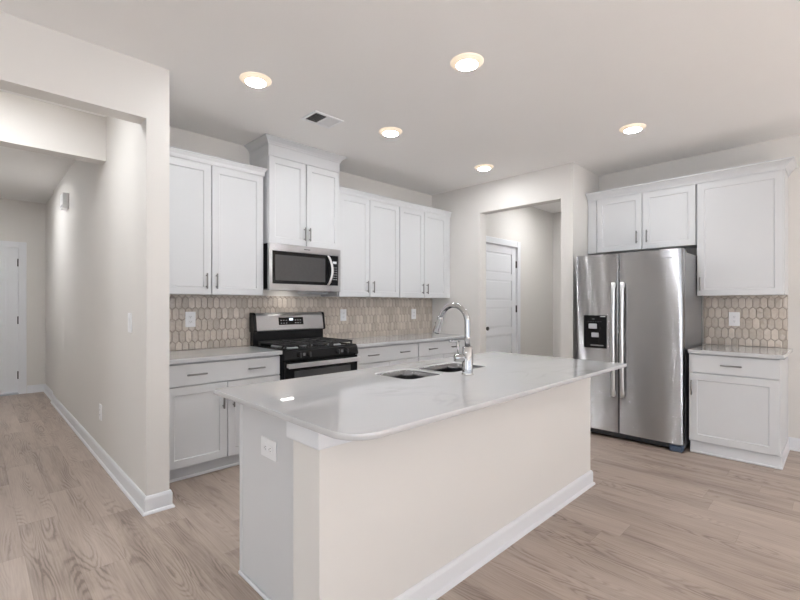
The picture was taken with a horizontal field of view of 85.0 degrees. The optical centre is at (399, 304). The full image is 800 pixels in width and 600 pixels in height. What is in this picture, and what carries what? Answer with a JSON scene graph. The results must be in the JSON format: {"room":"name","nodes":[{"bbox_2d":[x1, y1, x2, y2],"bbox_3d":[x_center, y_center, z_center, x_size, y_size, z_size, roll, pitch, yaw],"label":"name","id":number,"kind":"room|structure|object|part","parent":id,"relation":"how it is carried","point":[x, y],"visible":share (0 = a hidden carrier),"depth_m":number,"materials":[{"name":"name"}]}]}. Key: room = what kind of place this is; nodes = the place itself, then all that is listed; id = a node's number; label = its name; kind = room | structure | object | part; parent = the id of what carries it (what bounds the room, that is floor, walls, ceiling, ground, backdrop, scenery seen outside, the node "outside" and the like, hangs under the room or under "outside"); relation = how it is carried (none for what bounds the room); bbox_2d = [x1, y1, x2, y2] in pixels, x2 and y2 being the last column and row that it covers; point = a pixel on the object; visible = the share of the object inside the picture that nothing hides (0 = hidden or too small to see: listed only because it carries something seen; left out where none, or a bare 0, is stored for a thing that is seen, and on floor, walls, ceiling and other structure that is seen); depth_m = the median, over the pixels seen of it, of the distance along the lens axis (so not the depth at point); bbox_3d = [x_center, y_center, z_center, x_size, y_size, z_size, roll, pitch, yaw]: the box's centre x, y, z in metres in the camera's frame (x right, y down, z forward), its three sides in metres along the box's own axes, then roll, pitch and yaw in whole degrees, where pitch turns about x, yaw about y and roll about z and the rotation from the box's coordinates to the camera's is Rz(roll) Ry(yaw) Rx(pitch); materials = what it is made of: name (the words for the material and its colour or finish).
{"room":"kitchen","nodes":[
{"label":"kitchen","id":0,"kind":"room"},
{"bbox_2d":[0,198,44,385],"bbox_3d":[-5.961,-0.101,6.084,1.802,2.831,0.134,0,0,-45],"label":"wall","id":1,"kind":"structure","parent":0,"point":[20,221],"depth_m":6.48,"materials":[{"name":"paint"}]},
{"bbox_2d":[0,241,26,395],"bbox_3d":[-5.929,0.203,6.063,1.121,2.222,0.180,0,0,-45],"label":"door","id":2,"kind":"structure","parent":1,"relation":"in","point":[13,255],"depth_m":6.33,"materials":[{"name":"paint"}]},
{"bbox_2d":[27,384,43,392],"bbox_3d":[-5.424,1.258,6.499,0.198,0.112,0.026,0,0,-45],"label":"baseboard","id":3,"kind":"structure","parent":1,"relation":"attached to","point":[40,387],"depth_m":6.50,"materials":[{"name":"paint"}]},
{"bbox_2d":[0,11,145,123],"bbox_3d":[-2.985,-0.101,1.454,3.784,2.831,0.134,0,0,-45],"label":"wall","id":4,"kind":"structure","parent":0,"point":[37,61],"depth_m":2.46,"materials":[{"name":"paint"}]},
{"bbox_2d":[45,62,168,495],"bbox_3d":[-3.430,-0.101,4.701,0.134,2.831,5.387,0,0,-45],"label":"wall partition","id":5,"kind":"structure","parent":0,"point":[107,254],"depth_m":3.27,"materials":[{"name":"paint"}]},
{"bbox_2d":[0,91,105,164],"bbox_3d":[-2.984,-1.339,3.058,1.534,0.355,0.134,0,0,-45],"label":"soffit","id":6,"kind":"object","parent":5,"relation":"attached to","point":[27,124],"depth_m":3.31,"materials":[{"name":"paint"}]},
{"bbox_2d":[60,192,68,209],"bbox_3d":[-3.799,-1.162,4.939,0.057,0.168,0.200,0,0,-45],"label":"door chime","id":7,"kind":"object","parent":5,"relation":"attached to","point":[64,197],"visible":1,"depth_m":4.87,"materials":[{"name":"white plastic"}]},
{"bbox_2d":[99,403,101,420],"bbox_3d":[-2.530,0.912,3.683,0.009,0.134,0.086,0,0,-45],"label":"wall outlet","id":8,"kind":"object","parent":5,"relation":"attached to","point":[100,405],"visible":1,"depth_m":3.67,"materials":[{"name":"white plastic"}]},
{"bbox_2d":[43,384,174,516],"bbox_3d":[-3.421,1.258,4.691,0.186,0.112,5.413,0,0,-45],"label":"baseboard","id":9,"kind":"structure","parent":5,"relation":"attached to","point":[161,501],"depth_m":3.20,"materials":[{"name":"paint"}]},
{"bbox_2d":[128,313,131,332],"bbox_3d":[-1.860,0.128,3.002,0.010,0.134,0.086,0,0,-45],"label":"light switch","id":10,"kind":"object","parent":5,"relation":"attached to","point":[129,314],"visible":1,"depth_m":2.98,"materials":[{"name":"white plastic"}]},
{"bbox_2d":[169,126,431,350],"bbox_3d":[-0.862,-0.101,4.896,3.802,2.831,0.134,0,0,-45],"label":"wall","id":11,"kind":"structure","parent":0,"point":[179,138],"depth_m":4.27,"materials":[{"name":"paint"}]},
{"bbox_2d":[169,146,266,294],"bbox_3d":[-1.683,-0.655,3.736,1.003,1.149,0.366,0,0,-45],"label":"upper cabinet","id":12,"kind":"object","parent":11,"relation":"attached to","point":[216,212],"visible":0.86,"depth_m":3.66,"materials":[{"name":"white wood"}]},
{"bbox_3d":[-1.737,-0.620,3.492,0.438,1.079,0.020,0,0,-45],"label":"door","id":13,"kind":"part","parent":12,"relation":"part of","materials":[{"name":"white wood"}]},
{"bbox_3d":[-1.684,-1.195,3.737,1.003,0.070,0.345,0,0,-45],"label":"crown moulding","id":14,"kind":"part","parent":12,"relation":"part of","materials":[{"name":"white wood"}]},
{"bbox_3d":[-1.414,-0.620,3.810,0.452,1.079,0.020,0,0,-45],"label":"door","id":15,"kind":"part","parent":12,"relation":"part of","materials":[{"name":"white wood"}]},
{"bbox_2d":[244,133,346,249],"bbox_3d":[-1.019,-1.037,4.341,0.910,0.958,0.434,0,0,-45],"label":"upper cabinet","id":16,"kind":"object","parent":11,"relation":"attached to","point":[301,181],"visible":0.93,"depth_m":4.17,"materials":[{"name":"white wood"}]},
{"bbox_3d":[-1.054,-0.954,4.090,0.382,0.792,0.020,0,0,-45],"label":"door","id":17,"kind":"part","parent":16,"relation":"part of","materials":[{"name":"white wood"}]},
{"bbox_3d":[-1.016,-1.484,4.338,0.910,0.062,0.425,0,0,-45],"label":"crown moulding","id":18,"kind":"part","parent":16,"relation":"part of","materials":[{"name":"white wood"}]},
{"bbox_2d":[263,242,340,294],"bbox_3d":[-1.015,-0.329,4.324,0.794,0.454,0.442,0,0,-45],"label":"microwave","id":19,"kind":"object","parent":16,"relation":"attached to","point":[286,267],"visible":1,"depth_m":4.16,"materials":[{"name":"silver metal"}]},
{"bbox_3d":[-0.939,-0.338,4.181,0.641,0.304,0.031,0,0,-45],"label":"door glass","id":20,"kind":"part","parent":19,"relation":"part of","materials":[{"name":"black glass"}]},
{"bbox_3d":[-0.697,-0.338,4.359,0.066,0.294,0.027,0,0,8],"label":"door handle","id":21,"kind":"part","parent":19,"relation":"part of","materials":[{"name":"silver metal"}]},
{"bbox_3d":[-0.675,-0.338,4.440,0.090,0.304,0.031,0,0,-45],"label":"control panel","id":22,"kind":"part","parent":19,"relation":"part of","materials":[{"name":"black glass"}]},
{"bbox_3d":[-0.664,-0.341,4.448,0.120,0.430,0.034,0,0,-45],"label":"control frame","id":23,"kind":"part","parent":19,"relation":"part of","materials":[{"name":"silver metal"}]},
{"bbox_3d":[-0.770,-0.954,4.369,0.390,0.792,0.020,0,0,-45],"label":"door","id":24,"kind":"part","parent":16,"relation":"part of","materials":[{"name":"white wood"}]},
{"bbox_2d":[169,294,431,350],"bbox_3d":[-0.858,0.159,4.796,3.664,0.482,0.012,0,0,-45],"label":"backsplash","id":25,"kind":"structure","parent":11,"relation":"attached to","point":[221,320],"depth_m":4.46,"materials":[{"name":"tile"}]},
{"bbox_2d":[185,312,195,326],"bbox_3d":[-1.836,0.133,3.824,0.086,0.134,0.009,0,0,-45],"label":"wall outlet","id":26,"kind":"object","parent":25,"relation":"attached to","point":[190,317],"visible":1,"depth_m":3.82,"materials":[{"name":"white plastic"}]},
{"bbox_2d":[340,309,345,320],"bbox_3d":[-0.647,0.124,4.993,0.086,0.134,0.009,0,0,-45],"label":"wall outlet","id":27,"kind":"object","parent":25,"relation":"attached to","point":[342,311],"visible":1,"depth_m":4.99,"materials":[{"name":"white plastic"}]},
{"bbox_2d":[411,309,415,318],"bbox_3d":[0.183,0.131,5.810,0.086,0.134,0.009,0,0,-45],"label":"wall outlet","id":28,"kind":"object","parent":25,"relation":"attached to","point":[413,311],"visible":1,"depth_m":5.80,"materials":[{"name":"white plastic"}]},
{"bbox_2d":[321,186,400,296],"bbox_3d":[-0.433,-0.655,4.966,0.919,1.149,0.366,0,0,-45],"label":"upper cabinet","id":29,"kind":"object","parent":11,"relation":"attached to","point":[368,229],"visible":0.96,"depth_m":4.83,"materials":[{"name":"white wood"}]},
{"bbox_3d":[-0.494,-0.620,4.715,0.418,1.079,0.020,0,0,-45],"label":"door","id":30,"kind":"part","parent":29,"relation":"part of","materials":[{"name":"white wood"}]},
{"bbox_3d":[-0.434,-1.195,4.967,0.919,0.070,0.345,0,0,-45],"label":"crown moulding","id":31,"kind":"part","parent":29,"relation":"part of","materials":[{"name":"white wood"}]},
{"bbox_3d":[-0.177,-0.620,5.027,0.454,1.079,0.020,0,0,-45],"label":"door","id":32,"kind":"part","parent":29,"relation":"part of","materials":[{"name":"white wood"}]},
{"bbox_2d":[394,200,451,297],"bbox_3d":[0.233,-0.655,5.621,0.951,1.149,0.366,0,0,-45],"label":"upper cabinet","id":33,"kind":"object","parent":11,"relation":"attached to","point":[424,237],"visible":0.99,"depth_m":5.49,"materials":[{"name":"white wood"}]},
{"bbox_3d":[0.146,-0.620,5.344,0.420,1.079,0.020,0,0,-45],"label":"door","id":34,"kind":"part","parent":33,"relation":"part of","materials":[{"name":"white wood"}]},
{"bbox_3d":[0.345,-1.195,5.508,0.951,0.070,0.024,0,0,-45],"label":"crown moulding","id":35,"kind":"part","parent":33,"relation":"part of","materials":[{"name":"white wood"}]},
{"bbox_3d":[0.458,-0.620,5.651,0.438,1.079,0.020,0,0,-45],"label":"door","id":36,"kind":"part","parent":33,"relation":"part of","materials":[{"name":"white wood"}]},
{"bbox_2d":[0,0,799,212],"bbox_3d":[0.014,-1.556,2.784,10.325,0.080,13.350,0,0,-45],"label":"ceiling","id":37,"kind":"structure","parent":0,"point":[556,83],"depth_m":2.93,"materials":[{"name":"paint"}]},
{"bbox_2d":[239,72,271,87],"bbox_3d":[-0.975,-1.504,2.949,0.206,0.025,0.206,0,0,-45],"label":"recessed light","id":38,"kind":"object","parent":37,"relation":"in","point":[253,79],"visible":1,"depth_m":2.91,"materials":[{"name":"white plastic"}]},
{"bbox_2d":[245,78,265,87],"bbox_3d":[-0.975,-1.494,2.949,0.134,0.005,0.134,0,0,17],"label":"diffuser","id":39,"kind":"object","parent":38,"relation":"attached to","point":[253,82],"depth_m":2.94,"materials":[{"name":"white plastic"}]},
{"bbox_2d":[301,110,343,128],"bbox_3d":[-0.638,-1.512,3.584,0.282,0.010,0.215,0,0,-45],"label":"ceiling vent","id":40,"kind":"object","parent":37,"relation":"in","point":[315,117],"visible":1,"depth_m":3.58,"materials":[{"name":"white plastic"}]},
{"bbox_2d":[379,127,401,136],"bbox_3d":[-0.082,-1.504,3.834,0.206,0.025,0.206,0,0,-45],"label":"recessed light","id":41,"kind":"object","parent":37,"relation":"in","point":[386,131],"visible":1,"depth_m":3.79,"materials":[{"name":"white plastic"}]},
{"bbox_2d":[383,131,397,136],"bbox_3d":[-0.082,-1.494,3.834,0.134,0.005,0.134,0,0,-16],"label":"diffuser","id":42,"kind":"object","parent":41,"relation":"attached to","point":[386,133],"depth_m":3.82,"materials":[{"name":"white plastic"}]},
{"bbox_2d":[450,53,483,70],"bbox_3d":[0.420,-1.504,2.733,0.206,0.025,0.206,0,0,-45],"label":"recessed light","id":43,"kind":"object","parent":37,"relation":"in","point":[464,61],"visible":1,"depth_m":2.70,"materials":[{"name":"white plastic"}]},
{"bbox_2d":[456,59,477,70],"bbox_3d":[0.420,-1.494,2.733,0.134,0.005,0.134,0,0,17],"label":"diffuser","id":44,"kind":"object","parent":43,"relation":"attached to","point":[461,64],"depth_m":2.72,"materials":[{"name":"white plastic"}]},
{"bbox_2d":[475,164,493,170],"bbox_3d":[0.931,-1.504,4.829,0.206,0.025,0.206,0,0,-45],"label":"recessed light","id":45,"kind":"object","parent":37,"relation":"in","point":[483,167],"visible":1,"depth_m":4.78,"materials":[{"name":"white plastic"}]},
{"bbox_2d":[478,167,489,170],"bbox_3d":[0.931,-1.494,4.829,0.134,0.005,0.134,0,0,17],"label":"diffuser","id":46,"kind":"object","parent":45,"relation":"attached to","point":[479,168],"depth_m":4.81,"materials":[{"name":"white plastic"}]},
{"bbox_2d":[619,123,645,133],"bbox_3d":[2.002,-1.504,3.757,0.206,0.025,0.206,0,0,-45],"label":"recessed light","id":47,"kind":"object","parent":37,"relation":"in","point":[635,127],"visible":1,"depth_m":3.72,"materials":[{"name":"white plastic"}]},
{"bbox_2d":[624,127,640,132],"bbox_3d":[2.002,-1.494,3.757,0.134,0.005,0.134,0,0,17],"label":"diffuser","id":48,"kind":"object","parent":47,"relation":"attached to","point":[626,129],"depth_m":3.74,"materials":[{"name":"white plastic"}]},
{"bbox_2d":[0,392,799,599],"bbox_3d":[0.014,1.344,2.784,10.325,0.060,13.350,0,0,-45],"label":"floor","id":49,"kind":"structure","parent":0,"point":[656,522],"depth_m":2.51,"materials":[{"name":"brown wood"}]},
{"bbox_2d":[169,355,279,482],"bbox_3d":[-1.578,0.875,3.636,0.960,0.879,0.656,0,0,-45],"label":"base cabinet","id":50,"kind":"object","parent":49,"relation":"on","point":[204,426],"visible":0.64,"depth_m":3.34,"materials":[{"name":"grey wood"}]},
{"bbox_3d":[-1.516,0.524,3.263,0.145,0.014,0.037,0,0,-45],"label":"handle","id":51,"kind":"part","parent":50,"relation":"part of","materials":[{"name":"silver metal"}]},
{"bbox_3d":[-1.528,0.907,3.291,0.448,0.591,0.020,0,0,-45],"label":"door","id":52,"kind":"part","parent":50,"relation":"part of","materials":[{"name":"white wood"}]},
{"bbox_3d":[-1.417,1.303,3.475,0.957,0.022,0.012,0,0,-45],"label":"shoe moulding","id":53,"kind":"part","parent":50,"relation":"part of","materials":[{"name":"paint"}]},
{"bbox_3d":[-1.365,0.524,3.451,0.905,0.156,0.020,0,0,-45],"label":"drawer","id":54,"kind":"part","parent":50,"relation":"part of","materials":[{"name":"white wood"}]},
{"bbox_2d":[169,346,281,364],"bbox_3d":[-1.589,0.416,3.634,0.991,0.032,0.644,0,0,-45],"label":"countertop","id":55,"kind":"structure","parent":50,"relation":"on","point":[210,354],"depth_m":3.54,"materials":[{"name":"white stone"}]},
{"bbox_3d":[-1.203,0.907,3.611,0.451,0.591,0.020,0,0,-45],"label":"door","id":56,"kind":"part","parent":50,"relation":"part of","materials":[{"name":"white wood"}]},
{"bbox_2d":[249,312,359,379],"bbox_3d":[-0.914,0.698,4.230,0.810,1.233,0.718,0,0,-45],"label":"gas range","id":57,"kind":"object","parent":49,"relation":"on","point":[300,339],"visible":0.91,"depth_m":4.17,"materials":[{"name":"black metal"}]},
{"bbox_2d":[254,342,355,353],"bbox_3d":[-0.910,0.410,4.229,0.800,0.040,0.560,0,0,-45],"label":"cooktop","id":58,"kind":"object","parent":57,"relation":"in","point":[320,348],"depth_m":4.05,"materials":[{"name":"black metal"}]},
{"bbox_3d":[-0.711,0.778,4.027,0.790,0.563,0.035,0,0,-45],"label":"oven door","id":59,"kind":"part","parent":57,"relation":"part of","materials":[{"name":"black glass"}]},
{"bbox_3d":[-0.709,0.444,4.024,0.798,0.088,0.044,0,0,-45],"label":"control panel","id":60,"kind":"part","parent":57,"relation":"part of","materials":[{"name":"black metal"}]},
{"bbox_3d":[-0.680,0.532,3.995,0.774,0.043,0.054,0,0,-45],"label":"oven handle","id":61,"kind":"part","parent":57,"relation":"part of","materials":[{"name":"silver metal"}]},
{"bbox_2d":[356,342,417,369],"bbox_3d":[-0.316,0.875,4.878,0.908,0.879,0.656,0,0,-45],"label":"base cabinet","id":62,"kind":"object","parent":49,"relation":"on","point":[384,355],"visible":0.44,"depth_m":4.65,"materials":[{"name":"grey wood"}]},
{"bbox_3d":[-0.278,0.907,4.521,0.448,0.591,0.020,0,0,-45],"label":"door","id":63,"kind":"part","parent":62,"relation":"part of","materials":[{"name":"white wood"}]},
{"bbox_3d":[0.044,0.907,4.838,0.444,0.591,0.020,0,0,-45],"label":"door","id":64,"kind":"part","parent":62,"relation":"part of","materials":[{"name":"white wood"}]},
{"bbox_2d":[344,333,464,347],"bbox_3d":[0.008,0.416,5.205,1.857,0.032,0.644,0,0,-45],"label":"countertop","id":65,"kind":"structure","parent":62,"relation":"on","point":[410,338],"depth_m":5.08,"materials":[{"name":"white stone"}]},
{"bbox_2d":[238,377,594,599],"bbox_3d":[0.279,0.872,2.640,2.399,0.885,0.833,0,0,-45],"label":"kitchen island","id":66,"kind":"object","parent":49,"relation":"on","point":[411,514],"visible":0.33,"depth_m":1.95,"materials":[{"name":"paint"}]},
{"bbox_3d":[-0.564,0.872,1.928,0.019,0.885,0.598,0,0,-45],"label":"panel","id":67,"kind":"part","parent":66,"relation":"part of","materials":[{"name":"white wood"}]},
{"bbox_2d":[261,436,276,461],"bbox_3d":[-0.580,0.636,1.924,0.009,0.086,0.134,0,0,-45],"label":"wall outlet","id":68,"kind":"object","parent":66,"relation":"attached to","point":[268,446],"visible":1,"depth_m":1.91,"materials":[{"name":"white plastic"}]},
{"bbox_3d":[0.481,0.470,2.426,2.359,0.082,0.217,0,0,-45],"label":"cleat trim","id":69,"kind":"part","parent":66,"relation":"part of","materials":[{"name":"paint"}]},
{"bbox_2d":[214,351,626,440],"bbox_3d":[0.330,0.417,2.535,2.379,0.022,1.072,0,0,-45],"label":"island countertop","id":70,"kind":"structure","parent":66,"relation":"on","point":[362,404],"depth_m":2.02,"materials":[{"name":"white stone"}]},
{"bbox_2d":[377,363,482,378],"bbox_3d":[0.210,0.516,2.715,0.796,0.201,0.345,0,0,-45],"label":"sink","id":71,"kind":"object","parent":70,"relation":"in","point":[449,367],"visible":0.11,"depth_m":2.75,"materials":[{"name":"silver metal"}]},
{"bbox_3d":[0.048,0.516,2.555,0.340,0.201,0.345,0,0,-45],"label":"bowl","id":72,"kind":"part","parent":71,"relation":"part of","materials":[{"name":"silver metal"}]},
{"bbox_3d":[0.334,0.516,2.837,0.448,0.201,0.345,0,0,-45],"label":"bowl","id":73,"kind":"part","parent":71,"relation":"part of","materials":[{"name":"silver metal"}]},
{"bbox_2d":[433,302,473,375],"bbox_3d":[0.290,0.198,2.579,0.125,0.417,0.294,0,0,-45],"label":"kitchen faucet","id":74,"kind":"object","parent":70,"relation":"on","point":[466,357],"visible":1,"depth_m":2.50,"materials":[{"name":"silver metal"}]},
{"bbox_3d":[0.312,0.250,2.506,0.058,0.081,0.014,0,0,-8],"label":"lever","id":75,"kind":"part","parent":74,"relation":"part of","materials":[{"name":"silver metal"}]},
{"bbox_3d":[0.320,0.118,2.589,0.034,0.257,0.231,0,0,-45],"label":"spout","id":76,"kind":"part","parent":74,"relation":"part of","materials":[{"name":"silver metal"}]},
{"bbox_3d":[0.501,1.262,2.415,2.399,0.104,0.201,0,0,-45],"label":"baseboard","id":77,"kind":"part","parent":66,"relation":"part of","materials":[{"name":"paint"}]},
{"bbox_2d":[417,338,464,361],"bbox_3d":[0.342,0.875,5.525,0.929,0.879,0.656,0,0,-45],"label":"base cabinet","id":78,"kind":"object","parent":49,"relation":"on","point":[428,350],"visible":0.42,"depth_m":5.23,"materials":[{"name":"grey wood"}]},
{"bbox_3d":[0.366,0.907,5.154,0.432,0.591,0.020,0,0,-45],"label":"door","id":79,"kind":"part","parent":78,"relation":"part of","materials":[{"name":"white wood"}]},
{"bbox_3d":[0.679,0.907,5.462,0.432,0.591,0.020,0,0,-45],"label":"door","id":80,"kind":"part","parent":78,"relation":"part of","materials":[{"name":"white wood"}]},
{"bbox_2d":[577,248,701,452],"bbox_3d":[2.408,0.411,4.416,0.843,1.805,0.941,0,0,-45],"label":"refrigerator","id":81,"kind":"object","parent":49,"relation":"on","point":[642,310],"visible":0.91,"depth_m":4.08,"materials":[{"name":"grey metal"}]},
{"bbox_3d":[1.988,0.375,4.378,0.079,1.734,0.405,0,0,-45],"label":"door","id":82,"kind":"part","parent":81,"relation":"part of","materials":[{"name":"silver metal"}]},
{"bbox_3d":[2.063,0.339,4.216,0.070,1.100,0.036,0,0,-45],"label":"handle","id":83,"kind":"part","parent":81,"relation":"part of","materials":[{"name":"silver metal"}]},
{"bbox_3d":[2.119,0.339,4.159,0.070,1.100,0.036,0,0,-45],"label":"handle","id":84,"kind":"part","parent":81,"relation":"part of","materials":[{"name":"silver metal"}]},
{"bbox_3d":[2.322,0.375,4.039,0.079,1.734,0.524,0,0,-45],"label":"door","id":85,"kind":"part","parent":81,"relation":"part of","materials":[{"name":"silver metal"}]},
{"bbox_2d":[689,353,789,469],"bbox_3d":[3.032,0.875,3.897,0.781,0.879,0.626,0,0,-45],"label":"base cabinet","id":86,"kind":"object","parent":49,"relation":"on","point":[738,406],"visible":0.97,"depth_m":3.64,"materials":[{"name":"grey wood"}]},
{"bbox_3d":[2.566,0.730,3.840,0.037,0.128,0.014,0,0,-45],"label":"handle","id":87,"kind":"part","parent":86,"relation":"part of","materials":[{"name":"silver metal"}]},
{"bbox_3d":[2.761,0.519,3.641,0.037,0.014,0.145,0,0,-45],"label":"handle","id":88,"kind":"part","parent":86,"relation":"part of","materials":[{"name":"silver metal"}]},
{"bbox_3d":[2.781,0.519,3.661,0.020,0.154,0.604,0,0,-45],"label":"drawer","id":89,"kind":"part","parent":86,"relation":"part of","materials":[{"name":"white wood"}]},
{"bbox_3d":[2.781,0.901,3.661,0.020,0.594,0.604,0,0,-45],"label":"door","id":90,"kind":"part","parent":86,"relation":"part of","materials":[{"name":"white wood"}]},
{"bbox_3d":[3.049,1.306,3.912,0.677,0.016,0.624,0,0,-45],"label":"shoe moulding","id":91,"kind":"part","parent":86,"relation":"part of","materials":[{"name":"paint"}]},
{"bbox_2d":[688,344,792,359],"bbox_3d":[3.043,0.416,3.897,0.764,0.032,0.645,0,0,-45],"label":"countertop","id":92,"kind":"structure","parent":86,"relation":"on","point":[712,349],"depth_m":3.77,"materials":[{"name":"white stone"}]},
{"bbox_2d":[432,162,598,358],"bbox_3d":[1.980,-0.101,6.194,2.339,2.831,2.001,0,0,-45],"label":"wall","id":93,"kind":"structure","parent":0,"point":[568,184],"depth_m":5.34,"materials":[{"name":"paint"}]},
{"bbox_2d":[486,207,552,356],"bbox_3d":[1.719,-0.101,6.555,2.205,2.831,0.134,0,0,-45],"label":"wall","id":94,"kind":"structure","parent":0,"point":[532,227],"depth_m":6.84,"materials":[{"name":"paint"}]},
{"bbox_2d":[486,236,520,353],"bbox_3d":[1.386,0.195,6.175,1.078,2.238,0.180,0,0,-45],"label":"door","id":95,"kind":"structure","parent":94,"relation":"in","point":[503,263],"depth_m":6.25,"materials":[{"name":"paint"}]},
{"bbox_2d":[553,212,560,357],"bbox_3d":[3.035,-0.101,6.885,0.134,2.831,1.507,0,0,-45],"label":"wall","id":96,"kind":"structure","parent":0,"point":[556,216],"depth_m":7.22,"materials":[{"name":"paint"}]},
{"bbox_2d":[599,135,799,438],"bbox_3d":[4.683,-0.101,2.872,0.134,2.831,6.527,0,0,-45],"label":"wall","id":97,"kind":"structure","parent":0,"point":[785,147],"depth_m":3.97,"materials":[{"name":"paint"}]},
{"bbox_2d":[586,174,696,254],"bbox_3d":[2.572,-0.900,4.641,0.392,0.668,1.031,0,0,-45],"label":"upper cabinet","id":98,"kind":"object","parent":97,"relation":"attached to","point":[660,214],"visible":0.97,"depth_m":4.50,"materials":[{"name":"white wood"}]},
{"bbox_3d":[2.351,-0.859,4.690,0.020,0.578,0.453,0,0,-45],"label":"door","id":99,"kind":"part","parent":98,"relation":"part of","materials":[{"name":"white wood"}]},
{"bbox_3d":[2.454,-1.192,4.525,0.062,0.084,1.031,0,0,-45],"label":"crown moulding","id":100,"kind":"part","parent":98,"relation":"part of","materials":[{"name":"white wood"}]},
{"bbox_3d":[2.679,-0.859,4.357,0.020,0.578,0.459,0,0,-45],"label":"door","id":101,"kind":"part","parent":98,"relation":"part of","materials":[{"name":"white wood"}]},
{"bbox_2d":[704,295,787,347],"bbox_3d":[3.292,0.159,4.181,0.012,0.482,0.636,0,0,-45],"label":"backsplash","id":102,"kind":"structure","parent":97,"relation":"attached to","point":[763,318],"depth_m":4.15,"materials":[{"name":"tile"}]},
{"bbox_2d":[729,312,739,325],"bbox_3d":[3.237,0.144,4.226,0.009,0.134,0.086,0,0,-45],"label":"wall outlet","id":103,"kind":"object","parent":102,"relation":"attached to","point":[734,317],"visible":1,"depth_m":4.22,"materials":[{"name":"white plastic"}]},
{"bbox_2d":[695,156,797,295],"bbox_3d":[3.179,-0.657,4.024,0.392,1.153,0.700,0,0,-45],"label":"upper cabinet","id":104,"kind":"object","parent":97,"relation":"attached to","point":[742,211],"visible":1,"depth_m":3.92,"materials":[{"name":"white wood"}]},
{"bbox_3d":[3.176,-1.192,4.021,0.383,0.084,0.700,0,0,-45],"label":"crown moulding","id":105,"kind":"part","parent":104,"relation":"part of","materials":[{"name":"white wood"}]},
{"bbox_2d":[788,437,799,451],"bbox_3d":[5.213,1.258,2.219,0.026,0.112,4.852,0,0,-45],"label":"baseboard","id":106,"kind":"structure","parent":97,"relation":"attached to","point":[794,443],"depth_m":3.92,"materials":[{"name":"paint"}]}
]}

